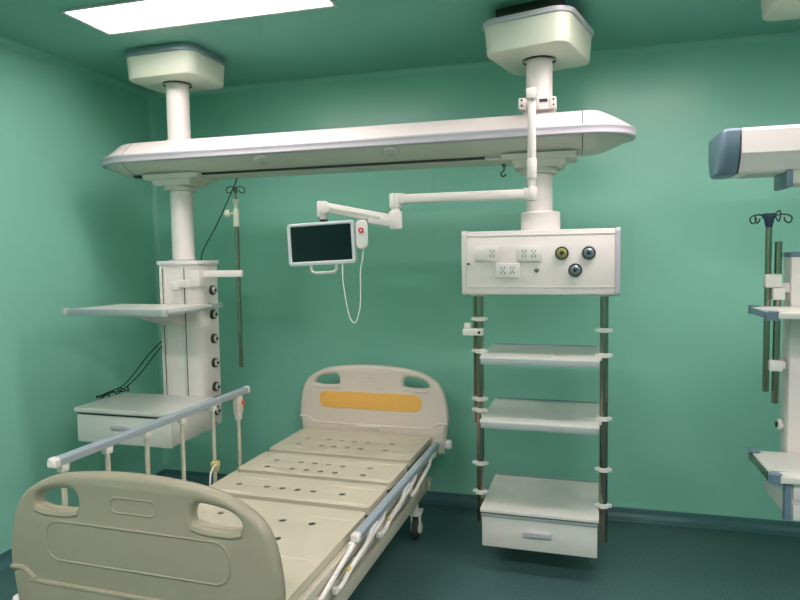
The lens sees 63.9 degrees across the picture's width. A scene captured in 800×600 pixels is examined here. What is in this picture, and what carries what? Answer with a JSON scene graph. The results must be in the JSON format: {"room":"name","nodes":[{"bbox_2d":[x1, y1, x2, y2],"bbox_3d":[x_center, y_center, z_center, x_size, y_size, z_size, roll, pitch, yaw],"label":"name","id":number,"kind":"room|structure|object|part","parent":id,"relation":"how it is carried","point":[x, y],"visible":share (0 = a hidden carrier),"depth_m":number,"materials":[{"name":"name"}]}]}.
{"room":"intensive care room","nodes":[
{"label":"intensive care room","id":0,"kind":"room"},
{"bbox_2d":[0,46,164,553],"bbox_3d":[-2.594,0.141,1.508,0.100,2.700,6.510,0,4,15],"label":"wall","id":1,"kind":"structure","parent":0,"point":[76,232],"depth_m":3.70,"materials":[{"name":"green paint"}]},
{"bbox_2d":[0,36,150,98],"bbox_3d":[-2.549,-1.188,1.403,0.035,0.035,6.310,0,4,15],"label":"trim","id":2,"kind":"structure","parent":1,"relation":"attached to","point":[4,42],"depth_m":3.72,"materials":[{"name":"green paint"}]},
{"bbox_2d":[0,469,165,571],"bbox_3d":[-2.501,1.457,1.574,0.050,0.063,6.310,0,4,15],"label":"baseboard","id":3,"kind":"structure","parent":1,"relation":"attached to","point":[6,561],"depth_m":3.32,"materials":[{"name":"blue plastic"}]},
{"bbox_2d":[0,0,799,92],"bbox_3d":[1.025,-1.246,0.416,7.650,0.100,6.510,0,4,15],"label":"ceiling","id":4,"kind":"structure","parent":0,"point":[353,36],"depth_m":3.28,"materials":[{"name":"green paint"}]},
{"bbox_2d":[124,42,225,259],"bbox_3d":[-1.244,-0.801,3.634,0.475,1.140,0.404,0,4,15],"label":"column","id":5,"kind":"structure","parent":4,"relation":"attached to","point":[175,70],"depth_m":3.56,"materials":[{"name":"beige plastic"}]},
{"bbox_2d":[62,259,242,447],"bbox_3d":[-1.277,0.265,3.495,0.770,0.968,0.637,0,4,16],"label":"pendant","id":6,"kind":"object","parent":5,"relation":"hanging from","point":[187,310],"visible":0.93,"depth_m":3.56,"materials":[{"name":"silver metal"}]},
{"bbox_3d":[-1.427,0.662,3.293,0.130,0.027,0.020,0,4,16],"label":"handle","id":7,"kind":"part","parent":6,"relation":"part of","materials":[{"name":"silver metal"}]},
{"bbox_3d":[-1.422,0.673,3.309,0.578,0.148,0.016,0,4,16],"label":"drawer","id":8,"kind":"part","parent":6,"relation":"part of","materials":[{"name":"white metal"}]},
{"bbox_2d":[96,341,161,398],"bbox_3d":[-1.514,0.231,3.718,0.550,0.604,0.233,-4,5,-41],"label":"cable","id":9,"kind":"object","parent":6,"relation":"on","point":[111,391],"visible":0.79,"depth_m":3.75,"materials":[{"name":"black rubber"}]},
{"bbox_3d":[-1.359,0.047,3.457,0.593,0.034,0.536,0,4,16],"label":"edge rail","id":10,"kind":"part","parent":6,"relation":"part of","materials":[{"name":"white metal"}]},
{"bbox_2d":[80,304,211,313],"bbox_3d":[-1.373,0.046,3.405,0.595,0.018,0.425,0,4,16],"label":"shelf","id":11,"kind":"object","parent":6,"relation":"attached to","point":[114,308],"depth_m":3.30,"materials":[{"name":"grey laminate"}]},
{"bbox_3d":[-1.272,0.263,3.615,0.150,0.900,0.008,0,4,16],"label":"mounting rail","id":12,"kind":"part","parent":6,"relation":"part of","materials":[{"name":"white metal"}]},
{"bbox_3d":[-1.210,-0.213,3.665,0.268,0.022,0.210,0,4,16],"label":"plate","id":13,"kind":"part","parent":6,"relation":"part of","materials":[{"name":"white metal"}]},
{"bbox_3d":[-1.073,-0.110,3.531,0.412,0.105,0.074,0,4,6],"label":"pole arm","id":14,"kind":"part","parent":6,"relation":"part of"},
{"bbox_2d":[209,285,216,294],"bbox_3d":[-1.064,-0.057,3.670,0.034,0.056,0.056,0,4,15],"label":"outlet","id":15,"kind":"object","parent":6,"relation":"attached to","point":[212,288],"depth_m":3.65,"materials":[{"name":"black plastic"}]},
{"bbox_2d":[210,309,217,318],"bbox_3d":[-1.062,0.082,3.679,0.034,0.056,0.056,0,4,15],"label":"outlet","id":16,"kind":"object","parent":6,"relation":"attached to","point":[213,313],"depth_m":3.67,"materials":[{"name":"black plastic"}]},
{"bbox_2d":[211,358,218,366],"bbox_3d":[-1.057,0.360,3.697,0.034,0.056,0.056,0,4,15],"label":"outlet","id":17,"kind":"object","parent":6,"relation":"attached to","point":[214,361],"depth_m":3.68,"materials":[{"name":"black plastic"}]},
{"bbox_2d":[211,334,218,342],"bbox_3d":[-1.059,0.221,3.688,0.034,0.056,0.056,0,4,15],"label":"outlet","id":18,"kind":"object","parent":6,"relation":"attached to","point":[214,337],"depth_m":3.67,"materials":[{"name":"black plastic"}]},
{"bbox_2d":[212,382,219,390],"bbox_3d":[-1.055,0.500,3.706,0.034,0.056,0.056,0,4,15],"label":"outlet","id":19,"kind":"object","parent":6,"relation":"attached to","point":[215,385],"depth_m":3.69,"materials":[{"name":"black plastic"}]},
{"bbox_2d":[215,405,220,414],"bbox_3d":[-1.053,0.639,3.715,0.034,0.056,0.056,0,4,15],"label":"outlet","id":20,"kind":"object","parent":6,"relation":"attached to","point":[218,412],"depth_m":3.71,"materials":[{"name":"black plastic"}]},
{"bbox_2d":[224,186,244,366],"bbox_3d":[-0.908,-0.125,3.556,0.100,1.002,0.089,2,5,40],"label":"pole","id":21,"kind":"object","parent":6,"relation":"attached to","point":[227,213],"visible":1,"depth_m":3.54,"materials":[{"name":"silver metal"}]},
{"bbox_3d":[-1.253,-1.358,3.597,0.431,0.022,0.359,0,4,15],"label":"ceiling plate","id":22,"kind":"part","parent":5,"relation":"part of","materials":[{"name":"grey metal"}]},
{"bbox_2d":[59,0,337,34],"bbox_3d":[-0.917,-1.326,2.914,1.230,0.012,0.330,0,4,15],"label":"recessed light","id":23,"kind":"object","parent":4,"relation":"in","point":[124,16],"visible":1,"depth_m":2.95,"materials":[{"name":"plastic"}]},
{"bbox_2d":[483,0,593,211],"bbox_3d":[0.673,-0.865,3.102,0.434,1.000,0.494,1,4,30],"label":"column","id":24,"kind":"structure","parent":4,"relation":"attached to","point":[533,40],"depth_m":2.95,"materials":[{"name":"beige plastic"}]},
{"bbox_2d":[101,110,635,192],"bbox_3d":[-0.298,-0.746,3.377,2.902,0.303,0.434,0,4,15],"label":"beam","id":25,"kind":"structure","parent":24,"relation":"attached to","point":[561,137],"depth_m":3.18,"materials":[{"name":"metal"}]},
{"bbox_2d":[201,178,237,260],"bbox_3d":[-1.042,-0.418,3.710,0.292,0.581,0.034,1,4,23],"label":"cable","id":26,"kind":"object","parent":25,"relation":"hanging from","point":[236,178],"visible":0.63,"depth_m":3.72,"materials":[{"name":"black rubber"}]},
{"bbox_2d":[253,155,268,165],"bbox_3d":[-0.718,-0.725,3.324,0.084,0.050,0.077,0,4,15],"label":"recessed light","id":27,"kind":"object","parent":25,"relation":"attached to","point":[258,160],"depth_m":3.32,"materials":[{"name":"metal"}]},
{"bbox_3d":[-0.312,-0.694,3.405,2.340,0.018,0.170,0,4,15],"label":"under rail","id":28,"kind":"part","parent":25,"relation":"part of","materials":[{"name":"white metal"}]},
{"bbox_2d":[383,147,399,157],"bbox_3d":[-0.043,-0.723,3.139,0.084,0.050,0.077,0,4,15],"label":"recessed light","id":29,"kind":"object","parent":25,"relation":"attached to","point":[388,152],"depth_m":3.13,"materials":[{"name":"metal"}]},
{"bbox_2d":[317,87,556,229],"bbox_3d":[0.182,-0.607,3.128,1.127,0.677,0.399,0,4,15],"label":"boom","id":30,"kind":"object","parent":24,"relation":"attached to","point":[532,104],"visible":0.96,"depth_m":2.96,"materials":[{"name":"metal"}]},
{"bbox_2d":[287,220,356,273],"bbox_3d":[-0.380,-0.254,3.123,0.356,0.260,0.028,0,4,15],"label":"monitor","id":31,"kind":"object","parent":30,"relation":"attached to","point":[330,242],"visible":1,"depth_m":3.11,"materials":[{"name":"black glass"}]},
{"bbox_3d":[-0.370,-0.151,3.126,0.145,0.050,0.015,-2,3,16],"label":"handle","id":32,"kind":"part","parent":31,"relation":"part of","materials":[{"name":"white plastic"}]},
{"bbox_2d":[342,220,367,322],"bbox_3d":[-0.216,-0.134,3.067,0.136,0.493,0.040,0,4,15],"label":"handset","id":33,"kind":"object","parent":31,"relation":"attached to","point":[361,225],"visible":1,"depth_m":3.04,"materials":[{"name":"white plastic"}]},
{"bbox_3d":[-0.223,-0.067,3.081,0.116,0.357,0.026,0,4,15],"label":"cord","id":34,"kind":"part","parent":33,"relation":"part of","materials":[{"name":"white plastic"}]},
{"bbox_3d":[-0.197,-0.413,3.071,0.350,0.114,0.046,0,4,15],"label":"spring arm","id":35,"kind":"part","parent":30,"relation":"part of"},
{"bbox_3d":[0.287,-0.472,2.934,0.590,0.043,0.036,0,4,15],"label":"arm","id":36,"kind":"part","parent":30,"relation":"part of"},
{"bbox_2d":[461,211,620,557],"bbox_3d":[0.717,0.381,3.266,0.743,1.633,0.528,0,4,17],"label":"pendant","id":37,"kind":"object","parent":24,"relation":"hanging from","point":[522,512],"visible":1,"depth_m":3.08,"materials":[{"name":"white metal"}]},
{"bbox_3d":[0.350,-0.187,3.248,0.024,0.314,0.270,0,4,17],"label":"plate","id":38,"kind":"part","parent":37,"relation":"part of","materials":[{"name":"white metal"}]},
{"bbox_3d":[0.385,0.298,3.284,0.018,0.665,0.018,0,4,17],"label":"accessory rod","id":39,"kind":"part","parent":37,"relation":"part of","materials":[{"name":"silver metal"}]},
{"bbox_2d":[474,247,497,261],"bbox_3d":[0.413,-0.220,3.080,0.115,0.070,0.014,0,4,17],"label":"power socket","id":40,"kind":"object","parent":37,"relation":"attached to","point":[481,254],"depth_m":3.07,"materials":[{"name":"white plastic"}]},
{"bbox_2d":[496,263,519,277],"bbox_3d":[0.513,-0.140,3.056,0.115,0.070,0.014,0,4,17],"label":"power socket","id":41,"kind":"object","parent":37,"relation":"attached to","point":[503,270],"depth_m":3.05,"materials":[{"name":"white plastic"}]},
{"bbox_2d":[517,246,541,261],"bbox_3d":[0.607,-0.216,3.022,0.115,0.070,0.014,0,4,17],"label":"power socket","id":42,"kind":"object","parent":37,"relation":"attached to","point":[524,253],"depth_m":3.02,"materials":[{"name":"white plastic"}]},
{"bbox_3d":[0.655,1.130,3.072,0.135,0.032,0.022,0,4,17],"label":"handle","id":43,"kind":"part","parent":37,"relation":"part of","materials":[{"name":"silver metal"}]},
{"bbox_3d":[0.665,1.136,3.087,0.544,0.152,0.016,0,4,17],"label":"drawer","id":44,"kind":"part","parent":37,"relation":"part of","materials":[{"name":"white metal"}]},
{"bbox_3d":[0.662,1.049,3.077,0.548,0.024,0.020,0,4,17],"label":"edge rail","id":45,"kind":"part","parent":37,"relation":"part of","materials":[{"name":"white metal"}]},
{"bbox_2d":[521,211,559,229],"bbox_3d":[0.685,-0.380,3.132,0.188,0.097,0.188,0,4,17],"label":"collar","id":46,"kind":"object","parent":37,"relation":"attached to","point":[532,220],"depth_m":3.05,"materials":[{"name":"white metal"}]},
{"bbox_2d":[480,397,601,434],"bbox_3d":[0.724,0.584,3.284,0.579,0.043,0.530,0,4,15],"label":"shelf","id":47,"kind":"object","parent":37,"relation":"on","point":[525,414],"depth_m":3.18,"materials":[{"name":"white metal"}]},
{"bbox_2d":[480,343,601,367],"bbox_3d":[0.714,0.275,3.245,0.579,0.043,0.470,0,4,15],"label":"shelf","id":48,"kind":"object","parent":37,"relation":"on","point":[584,356],"depth_m":3.11,"materials":[{"name":"white metal"}]},
{"bbox_2d":[555,246,568,259],"bbox_3d":[0.749,-0.217,2.971,0.062,0.062,0.034,0,4,15],"label":"outlet","id":49,"kind":"object","parent":37,"relation":"attached to","point":[561,252],"depth_m":2.97,"materials":[{"name":"yellow plastic"}]},
{"bbox_2d":[568,263,581,276],"bbox_3d":[0.808,-0.138,2.959,0.062,0.062,0.034,0,4,15],"label":"outlet","id":50,"kind":"object","parent":37,"relation":"attached to","point":[574,269],"depth_m":2.96,"materials":[{"name":"blue plastic"}]},
{"bbox_2d":[582,246,595,259],"bbox_3d":[0.864,-0.216,2.936,0.062,0.062,0.034,0,4,15],"label":"outlet","id":51,"kind":"object","parent":37,"relation":"attached to","point":[588,252],"depth_m":2.93,"materials":[{"name":"blue plastic"}]},
{"bbox_3d":[1.027,-0.184,3.042,0.024,0.314,0.270,0,4,17],"label":"plate","id":52,"kind":"part","parent":37,"relation":"part of","materials":[{"name":"silver metal"}]},
{"bbox_2d":[758,0,799,20],"bbox_3d":[1.839,-0.785,2.683,0.564,1.140,0.464,0,4,15],"label":"column","id":53,"kind":"structure","parent":4,"relation":"attached to","point":[772,10],"depth_m":2.79,"materials":[{"name":"beige plastic"}]},
{"bbox_2d":[708,124,799,195],"bbox_3d":[2.416,-0.545,2.354,2.312,0.270,0.283,0,4,15],"label":"beam","id":54,"kind":"structure","parent":53,"relation":"attached to","point":[765,151],"depth_m":2.50,"materials":[{"name":"white metal"}]},
{"bbox_2d":[737,252,799,520],"bbox_3d":[1.751,0.320,2.561,0.699,1.028,0.469,0,4,15],"label":"pendant","id":55,"kind":"object","parent":53,"relation":"hanging from","point":[780,470],"visible":1,"depth_m":2.69,"materials":[{"name":"white metal"}]},
{"bbox_3d":[1.443,0.051,2.580,0.012,0.026,0.260,0,4,15],"label":"rail","id":56,"kind":"part","parent":55,"relation":"part of","materials":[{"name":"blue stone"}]},
{"bbox_2d":[737,448,799,486],"bbox_3d":[1.748,0.674,2.529,0.686,0.040,0.358,0,4,15],"label":"shelf","id":57,"kind":"object","parent":55,"relation":"on","point":[779,468],"depth_m":2.57,"materials":[{"name":"silver metal"}]},
{"bbox_2d":[749,210,792,391],"bbox_3d":[1.565,0.005,2.739,0.162,0.775,0.077,0,4,15],"label":"pole","id":58,"kind":"object","parent":55,"relation":"attached to","point":[768,218],"visible":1,"depth_m":2.72,"materials":[{"name":"silver metal"}]},
{"bbox_2d":[771,241,782,403],"bbox_3d":[1.603,0.097,2.731,0.029,0.690,0.029,0,4,15],"label":"pole","id":59,"kind":"object","parent":55,"relation":"attached to","point":[778,244],"visible":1,"depth_m":2.73,"materials":[{"name":"silver metal"}]},
{"bbox_2d":[754,306,799,318],"bbox_3d":[1.758,0.050,2.493,0.650,0.025,0.320,0,4,15],"label":"shelf","id":60,"kind":"object","parent":55,"relation":"attached to","point":[768,312],"depth_m":2.47,"materials":[{"name":"grey laminate"}]},
{"bbox_3d":[1.487,0.768,2.467,0.024,0.155,0.030,0,4,15],"label":"corner post","id":61,"kind":"part","parent":55,"relation":"part of","materials":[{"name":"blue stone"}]},
{"bbox_3d":[1.851,-0.193,2.676,0.430,0.022,0.125,0,4,15],"label":"plate","id":62,"kind":"part","parent":55,"relation":"part of","materials":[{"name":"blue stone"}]},
{"bbox_3d":[1.774,0.814,2.388,0.560,0.062,0.016,0,4,15],"label":"drawer","id":63,"kind":"part","parent":55,"relation":"part of","materials":[{"name":"white metal"}]},
{"bbox_3d":[1.773,0.734,2.383,0.560,0.062,0.016,0,4,15],"label":"drawer","id":64,"kind":"part","parent":55,"relation":"part of","materials":[{"name":"white metal"}]},
{"bbox_2d":[0,483,799,599],"bbox_3d":[1.068,1.548,0.599,7.650,0.100,6.510,0,4,15],"label":"floor","id":65,"kind":"structure","parent":0,"point":[449,560],"depth_m":3.20,"materials":[{"name":"teal plastic"}]},
{"bbox_2d":[10,364,451,599],"bbox_3d":[-0.486,0.907,2.921,1.015,0.922,2.125,0,4,17],"label":"hospital bed","id":66,"kind":"object","parent":65,"relation":"on","point":[129,536],"visible":1,"depth_m":2.34,"materials":[{"name":"beige paint"}]},
{"bbox_3d":[-1.194,0.792,2.294,0.019,0.395,0.018,0,4,17],"label":"rail post","id":67,"kind":"part","parent":66,"relation":"part of","materials":[{"name":"beige paint"}]},
{"bbox_3d":[-1.130,0.778,2.499,0.019,0.395,0.018,0,4,17],"label":"rail post","id":68,"kind":"part","parent":66,"relation":"part of","materials":[{"name":"beige paint"}]},
{"bbox_3d":[-1.063,0.763,2.713,0.019,0.395,0.018,0,4,17],"label":"rail post","id":69,"kind":"part","parent":66,"relation":"part of","materials":[{"name":"beige paint"}]},
{"bbox_3d":[-0.781,0.777,1.922,0.963,0.525,0.046,0,4,17],"label":"footboard","id":70,"kind":"part","parent":66,"relation":"part of","materials":[{"name":"beige plastic"}]},
{"bbox_3d":[-1.019,0.525,2.850,0.034,0.032,1.280,0,4,17],"label":"rail","id":71,"kind":"part","parent":66,"relation":"part of","materials":[{"name":"metal"}]},
{"bbox_3d":[-0.992,0.747,2.941,0.019,0.395,0.018,0,4,17],"label":"rail post","id":72,"kind":"part","parent":66,"relation":"part of","materials":[{"name":"beige metal"}]},
{"bbox_3d":[-0.919,0.730,3.175,0.019,0.395,0.018,0,4,17],"label":"rail post","id":73,"kind":"part","parent":66,"relation":"part of","materials":[{"name":"beige metal"}]},
{"bbox_3d":[-0.851,0.715,3.394,0.019,0.395,0.018,0,4,17],"label":"rail post","id":74,"kind":"part","parent":66,"relation":"part of","materials":[{"name":"beige metal"}]},
{"bbox_3d":[-0.652,0.915,2.398,0.813,0.008,0.851,0,4,17],"label":"deck panel","id":75,"kind":"part","parent":66,"relation":"part of","materials":[{"name":"beige plastic"}]},
{"bbox_3d":[-0.479,0.868,2.953,0.813,0.008,0.266,0,4,17],"label":"deck panel","id":76,"kind":"part","parent":66,"relation":"part of","materials":[{"name":"beige plastic"}]},
{"bbox_3d":[-0.389,0.841,3.243,0.813,0.008,0.296,0,4,17],"label":"deck panel","id":77,"kind":"part","parent":66,"relation":"part of","materials":[{"name":"beige plastic"}]},
{"bbox_3d":[-0.236,0.972,2.223,0.018,0.094,0.413,0,4,17],"label":"rail post","id":78,"kind":"part","parent":66,"relation":"part of","materials":[{"name":"white metal"}]},
{"bbox_3d":[-0.471,0.933,2.918,0.830,0.050,1.980,0,4,17],"label":"deck frame","id":79,"kind":"part","parent":66,"relation":"part of","materials":[{"name":"beige paint"}]},
{"bbox_3d":[-0.268,0.806,3.631,0.813,0.008,0.471,0,4,17],"label":"deck panel","id":80,"kind":"part","parent":66,"relation":"part of","materials":[{"name":"beige plastic"}]},
{"bbox_3d":[-0.154,0.958,2.422,0.023,0.094,0.411,0,4,17],"label":"rail post","id":81,"kind":"part","parent":66,"relation":"part of","materials":[{"name":"white metal"}]},
{"bbox_3d":[-0.184,0.608,3.863,0.653,0.103,0.008,0,4,17],"label":"colour panel","id":82,"kind":"part","parent":66,"relation":"part of","materials":[{"name":"orange plastic"}]},
{"bbox_3d":[-0.103,0.943,2.641,0.023,0.094,0.411,0,4,17],"label":"rail post","id":83,"kind":"part","parent":66,"relation":"part of","materials":[{"name":"white metal"}]},
{"bbox_3d":[-0.168,0.645,3.885,0.948,0.513,0.046,0,4,17],"label":"headboard","id":84,"kind":"part","parent":66,"relation":"part of","materials":[{"name":"beige plastic"}]},
{"bbox_3d":[-0.475,1.043,2.906,0.810,0.188,1.870,0,4,17],"label":"frame","id":85,"kind":"part","parent":66,"relation":"part of","materials":[{"name":"beige paint"}]},
{"bbox_3d":[-0.016,0.927,2.865,0.023,0.094,0.411,0,4,17],"label":"rail post","id":86,"kind":"part","parent":66,"relation":"part of","materials":[{"name":"white metal"}]},
{"bbox_3d":[0.021,0.855,3.032,0.034,0.032,1.270,0,4,17],"label":"rail","id":87,"kind":"part","parent":66,"relation":"part of","materials":[{"name":"metal"}]},
{"bbox_3d":[0.041,0.910,3.103,0.023,0.094,0.411,0,4,17],"label":"rail post","id":88,"kind":"part","parent":66,"relation":"part of","materials":[{"name":"white metal"}]},
{"bbox_3d":[0.125,0.895,3.317,0.023,0.094,0.411,0,4,17],"label":"rail post","id":89,"kind":"part","parent":66,"relation":"part of","materials":[{"name":"white metal"}]},
{"bbox_2d":[154,40,799,521],"bbox_3d":[1.894,-0.064,3.591,7.450,2.700,0.100,0,4,15],"label":"wall","id":90,"kind":"structure","parent":0,"point":[693,343],"depth_m":3.82,"materials":[{"name":"green paint"}]},
{"bbox_2d":[147,96,168,464],"bbox_3d":[-1.699,-0.119,4.505,0.035,2.600,0.035,0,4,15],"label":"trim","id":91,"kind":"structure","parent":90,"relation":"attached to","point":[150,101],"depth_m":4.50,"materials":[{"name":"green paint"}]},
{"bbox_2d":[257,92,267,451],"bbox_3d":[-0.921,-0.118,4.309,0.003,2.600,0.001,0,4,15],"label":"trim","id":92,"kind":"structure","parent":90,"relation":"attached to","point":[257,92],"depth_m":4.32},
{"bbox_2d":[431,108,435,485],"bbox_3d":[0.207,-0.115,3.999,0.003,2.600,0.001,0,4,15],"label":"trim","id":93,"kind":"structure","parent":90,"relation":"attached to","point":[431,108],"depth_m":4.00,"materials":[{"name":"green paint"}]},
{"bbox_2d":[150,31,799,99],"bbox_3d":[1.856,-1.389,3.439,7.450,0.035,0.035,0,4,15],"label":"trim","id":94,"kind":"structure","parent":90,"relation":"attached to","point":[789,36],"depth_m":3.85,"materials":[{"name":"green paint"}]},
{"bbox_2d":[165,469,799,536],"bbox_3d":[1.895,1.257,3.605,7.450,0.063,0.050,0,4,15],"label":"baseboard","id":95,"kind":"structure","parent":90,"relation":"attached to","point":[744,524],"depth_m":3.71,"materials":[{"name":"blue plastic"}]},
{"bbox_2d":[630,54,634,501],"bbox_3d":[1.335,-0.112,3.689,0.003,2.600,0.001,0,4,15],"label":"trim","id":96,"kind":"structure","parent":90,"relation":"attached to","point":[634,54],"depth_m":3.69,"materials":[{"name":"green paint"}]}
]}

